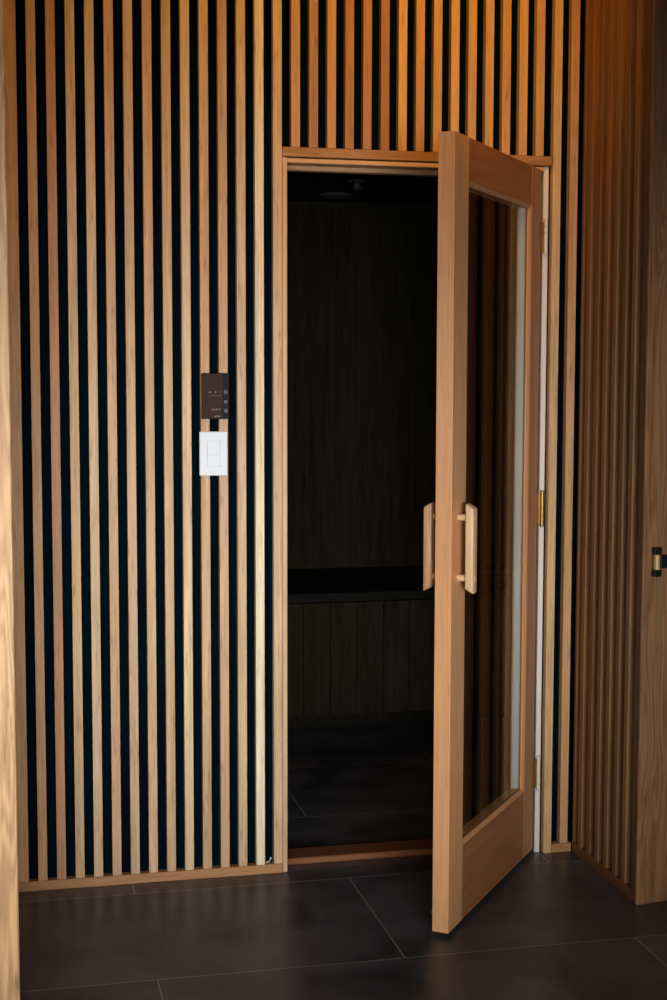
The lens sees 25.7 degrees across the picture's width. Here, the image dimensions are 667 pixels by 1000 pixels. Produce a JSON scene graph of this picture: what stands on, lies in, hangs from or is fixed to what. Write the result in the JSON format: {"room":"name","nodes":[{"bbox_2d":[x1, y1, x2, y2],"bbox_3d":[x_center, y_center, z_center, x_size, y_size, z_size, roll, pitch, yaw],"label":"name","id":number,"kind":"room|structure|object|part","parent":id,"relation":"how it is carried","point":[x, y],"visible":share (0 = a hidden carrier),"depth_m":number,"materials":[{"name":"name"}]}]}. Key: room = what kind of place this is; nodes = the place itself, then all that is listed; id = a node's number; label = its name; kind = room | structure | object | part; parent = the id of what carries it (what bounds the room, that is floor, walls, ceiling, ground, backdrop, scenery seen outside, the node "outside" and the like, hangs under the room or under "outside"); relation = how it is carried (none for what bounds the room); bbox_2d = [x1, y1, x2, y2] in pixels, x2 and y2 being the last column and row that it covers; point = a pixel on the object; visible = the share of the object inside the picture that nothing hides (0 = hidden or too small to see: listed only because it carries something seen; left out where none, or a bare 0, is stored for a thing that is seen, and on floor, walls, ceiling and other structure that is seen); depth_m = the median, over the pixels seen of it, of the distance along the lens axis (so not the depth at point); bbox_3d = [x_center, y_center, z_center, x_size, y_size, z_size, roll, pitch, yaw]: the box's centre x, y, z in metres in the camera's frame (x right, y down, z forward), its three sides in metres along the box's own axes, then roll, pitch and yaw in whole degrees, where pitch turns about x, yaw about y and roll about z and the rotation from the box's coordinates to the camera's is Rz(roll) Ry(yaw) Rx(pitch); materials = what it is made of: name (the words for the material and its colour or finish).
{"room":"sauna anteroom","nodes":[
{"label":"sauna anteroom","id":0,"kind":"room"},
{"bbox_2d":[15,0,585,878],"bbox_3d":[-0.211,-0.253,3.927,1.875,2.520,0.126,-1,5,-13],"label":"wall","id":1,"kind":"structure","parent":0,"point":[19,4],"depth_m":3.81,"materials":[{"name":"black paint"}]},
{"bbox_2d":[4,0,282,891],"bbox_3d":[-0.482,-0.241,3.788,0.706,2.518,0.024,-1,5,-13],"label":"cladding","id":2,"kind":"object","parent":1,"relation":"attached to","point":[117,877],"visible":0.91,"depth_m":3.79,"materials":[{"name":"beige wood"}]},
{"bbox_3d":[-0.484,1.001,3.892,0.706,0.026,0.024,-1,5,-13],"label":"rail","id":3,"kind":"part","parent":2,"relation":"part of","materials":[{"name":"brown wood"}]},
{"bbox_2d":[199,431,227,475],"bbox_3d":[-0.313,-0.121,3.820,0.074,0.116,0.010,-1,5,-13],"label":"light switch","id":4,"kind":"object","parent":2,"relation":"attached to","point":[213,445],"visible":1,"depth_m":3.82,"materials":[{"name":"white plastic"}]},
{"bbox_2d":[201,373,229,418],"bbox_3d":[-0.307,-0.270,3.806,0.072,0.119,0.015,-1,5,-13],"label":"control panel","id":5,"kind":"object","parent":2,"relation":"attached to","point":[214,386],"visible":1,"depth_m":3.80,"materials":[{"name":"black plastic"}]},
{"bbox_3d":[-0.315,-0.270,3.798,0.052,0.117,0.001,-1,5,-13],"label":"plate","id":6,"kind":"part","parent":5,"relation":"part of","materials":[{"name":"brown plastic"}]},
{"bbox_2d":[282,157,548,871],"bbox_3d":[0.204,0.044,4.061,0.740,1.908,0.197,-1,5,-13],"label":"door frame","id":7,"kind":"structure","parent":1,"relation":"attached to","point":[323,854],"depth_m":3.98,"materials":[{"name":"brown wood"}]},
{"bbox_3d":[0.575,0.044,4.062,0.015,1.908,0.016,-1,5,-13],"label":"jamb trim","id":8,"kind":"part","parent":7,"relation":"part of","materials":[{"name":"brown wood"}]},
{"bbox_2d":[282,0,551,166],"bbox_3d":[0.228,-1.204,3.868,0.743,0.610,0.024,-1,5,-13],"label":"cladding","id":9,"kind":"object","parent":1,"relation":"attached to","point":[312,151],"visible":0.79,"depth_m":3.87,"materials":[{"name":"brown wood"}]},
{"bbox_3d":[0.227,-0.912,3.893,0.743,0.025,0.024,-1,5,-13],"label":"rail","id":10,"kind":"part","parent":9,"relation":"part of","materials":[{"name":"brown wood"}]},
{"bbox_2d":[423,131,547,933],"bbox_3d":[0.403,0.070,3.745,0.128,1.886,0.707,2,5,24],"label":"door","id":11,"kind":"structure","parent":1,"relation":"in","point":[470,859],"depth_m":3.52,"materials":[{"name":"brown wood"}]},
{"bbox_3d":[0.229,0.111,3.490,0.021,0.212,0.032,2,5,24],"label":"pull handle","id":12,"kind":"part","parent":11,"relation":"part of","materials":[{"name":"brown wood"}]},
{"bbox_3d":[0.324,0.114,3.447,0.021,0.212,0.032,2,5,24],"label":"pull handle","id":13,"kind":"part","parent":11,"relation":"part of","materials":[{"name":"brown wood"}]},
{"bbox_3d":[0.401,0.974,3.820,0.040,0.072,0.508,2,5,24],"label":"rail","id":14,"kind":"part","parent":11,"relation":"part of","materials":[{"name":"brown wood"}]},
{"bbox_3d":[0.401,0.880,3.813,0.040,0.115,0.508,2,5,24],"label":"rail","id":15,"kind":"part","parent":11,"relation":"part of","materials":[{"name":"brown wood"}]},
{"bbox_3d":[0.405,-0.819,3.670,0.040,0.102,0.508,2,5,24],"label":"rail","id":16,"kind":"part","parent":11,"relation":"part of","materials":[{"name":"brown wood"}]},
{"bbox_2d":[540,0,580,852],"bbox_3d":[0.632,-0.260,4.040,0.083,2.518,0.024,-1,5,-13],"label":"cladding","id":17,"kind":"object","parent":1,"relation":"attached to","point":[562,844],"visible":1,"depth_m":4.04,"materials":[{"name":"brown wood"}]},
{"bbox_3d":[0.641,0.982,4.147,0.059,0.026,0.024,-1,5,-13],"label":"rail","id":18,"kind":"part","parent":17,"relation":"part of","materials":[{"name":"brown wood"}]},
{"bbox_2d":[18,716,666,999],"bbox_3d":[0.081,1.194,2.122,5.400,0.060,7.500,-1,5,-13],"label":"floor","id":19,"kind":"structure","parent":0,"point":[553,927],"depth_m":3.61,"materials":[{"name":"tile"}]},
{"bbox_2d":[287,564,512,717],"bbox_3d":[0.021,0.590,5.289,1.900,0.612,0.601,-1,5,-13],"label":"bench","id":20,"kind":"object","parent":19,"relation":"on","point":[360,640],"visible":0.29,"depth_m":5.03,"materials":[{"name":"black wood"}]},
{"bbox_2d":[287,172,510,206],"bbox_3d":[0.105,-1.098,4.790,2.100,0.080,1.550,-1,5,-13],"label":"ceiling","id":21,"kind":"structure","parent":0,"point":[301,186],"depth_m":5.09,"materials":[{"name":"black"}]},
{"bbox_2d":[319,192,351,198],"bbox_3d":[0.008,-1.091,5.242,0.120,0.013,0.120,-1,5,-13],"label":"recessed light","id":22,"kind":"object","parent":21,"relation":"in","point":[328,195],"visible":1,"depth_m":5.21,"materials":[{"name":"grey"}]},
{"bbox_2d":[347,179,366,190],"bbox_3d":[0.078,-1.050,4.885,0.068,0.034,0.068,-1,5,-13],"label":"sprinkler","id":23,"kind":"object","parent":21,"relation":"attached to","point":[356,182],"visible":1,"depth_m":4.87,"materials":[{"name":"grey metal"}]},
{"bbox_2d":[287,201,516,726],"bbox_3d":[-0.060,-0.126,5.590,2.100,1.990,0.080,-1,5,-13],"label":"wall","id":24,"kind":"structure","parent":0,"point":[362,277],"depth_m":5.58,"materials":[{"name":"black wood"}]},
{"bbox_3d":[-0.946,-0.203,3.311,0.408,2.520,0.754,-1,5,-13],"label":"wall","id":25,"kind":"structure","parent":0,"visible":0},
{"bbox_2d":[0,0,19,999],"bbox_3d":[-0.858,-0.171,2.934,0.412,2.520,0.022,-1,5,-13],"label":"trim","id":26,"kind":"structure","parent":25,"relation":"attached to","point":[9,904],"depth_m":3.01,"materials":[{"name":"brown wood"}]},
{"bbox_3d":[0.860,-0.249,3.899,0.248,2.520,0.402,-1,5,-13],"label":"wall","id":27,"kind":"structure","parent":0,"visible":0},
{"bbox_2d":[572,0,652,902],"bbox_3d":[0.735,-0.243,3.836,0.024,2.518,0.420,-1,5,-13],"label":"cladding","id":28,"kind":"object","parent":27,"relation":"attached to","point":[618,33],"visible":0.95,"depth_m":3.84,"materials":[{"name":"brown wood"}]},
{"bbox_3d":[0.733,0.997,3.940,0.024,0.030,0.420,-1,5,-13],"label":"rail","id":29,"kind":"part","parent":28,"relation":"part of","materials":[{"name":"brown wood"}]},
{"bbox_2d":[635,0,666,904],"bbox_3d":[0.910,-0.229,3.674,0.300,2.518,0.010,-2,5,-22],"label":"door","id":30,"kind":"structure","parent":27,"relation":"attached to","point":[651,817],"depth_m":3.65,"materials":[{"name":"brown wood"}]},
{"bbox_2d":[652,547,666,576],"bbox_3d":[0.834,0.154,3.660,0.081,0.073,0.020,-2,5,-22],"label":"door handle","id":31,"kind":"object","parent":30,"relation":"attached to","point":[659,560],"visible":1,"depth_m":3.64,"materials":[{"name":"black metal"}]},
{"bbox_3d":[0.843,0.153,3.667,0.060,0.033,0.014,-2,5,-22],"label":"strike arm","id":32,"kind":"part","parent":31,"relation":"part of","materials":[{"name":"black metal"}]}
]}

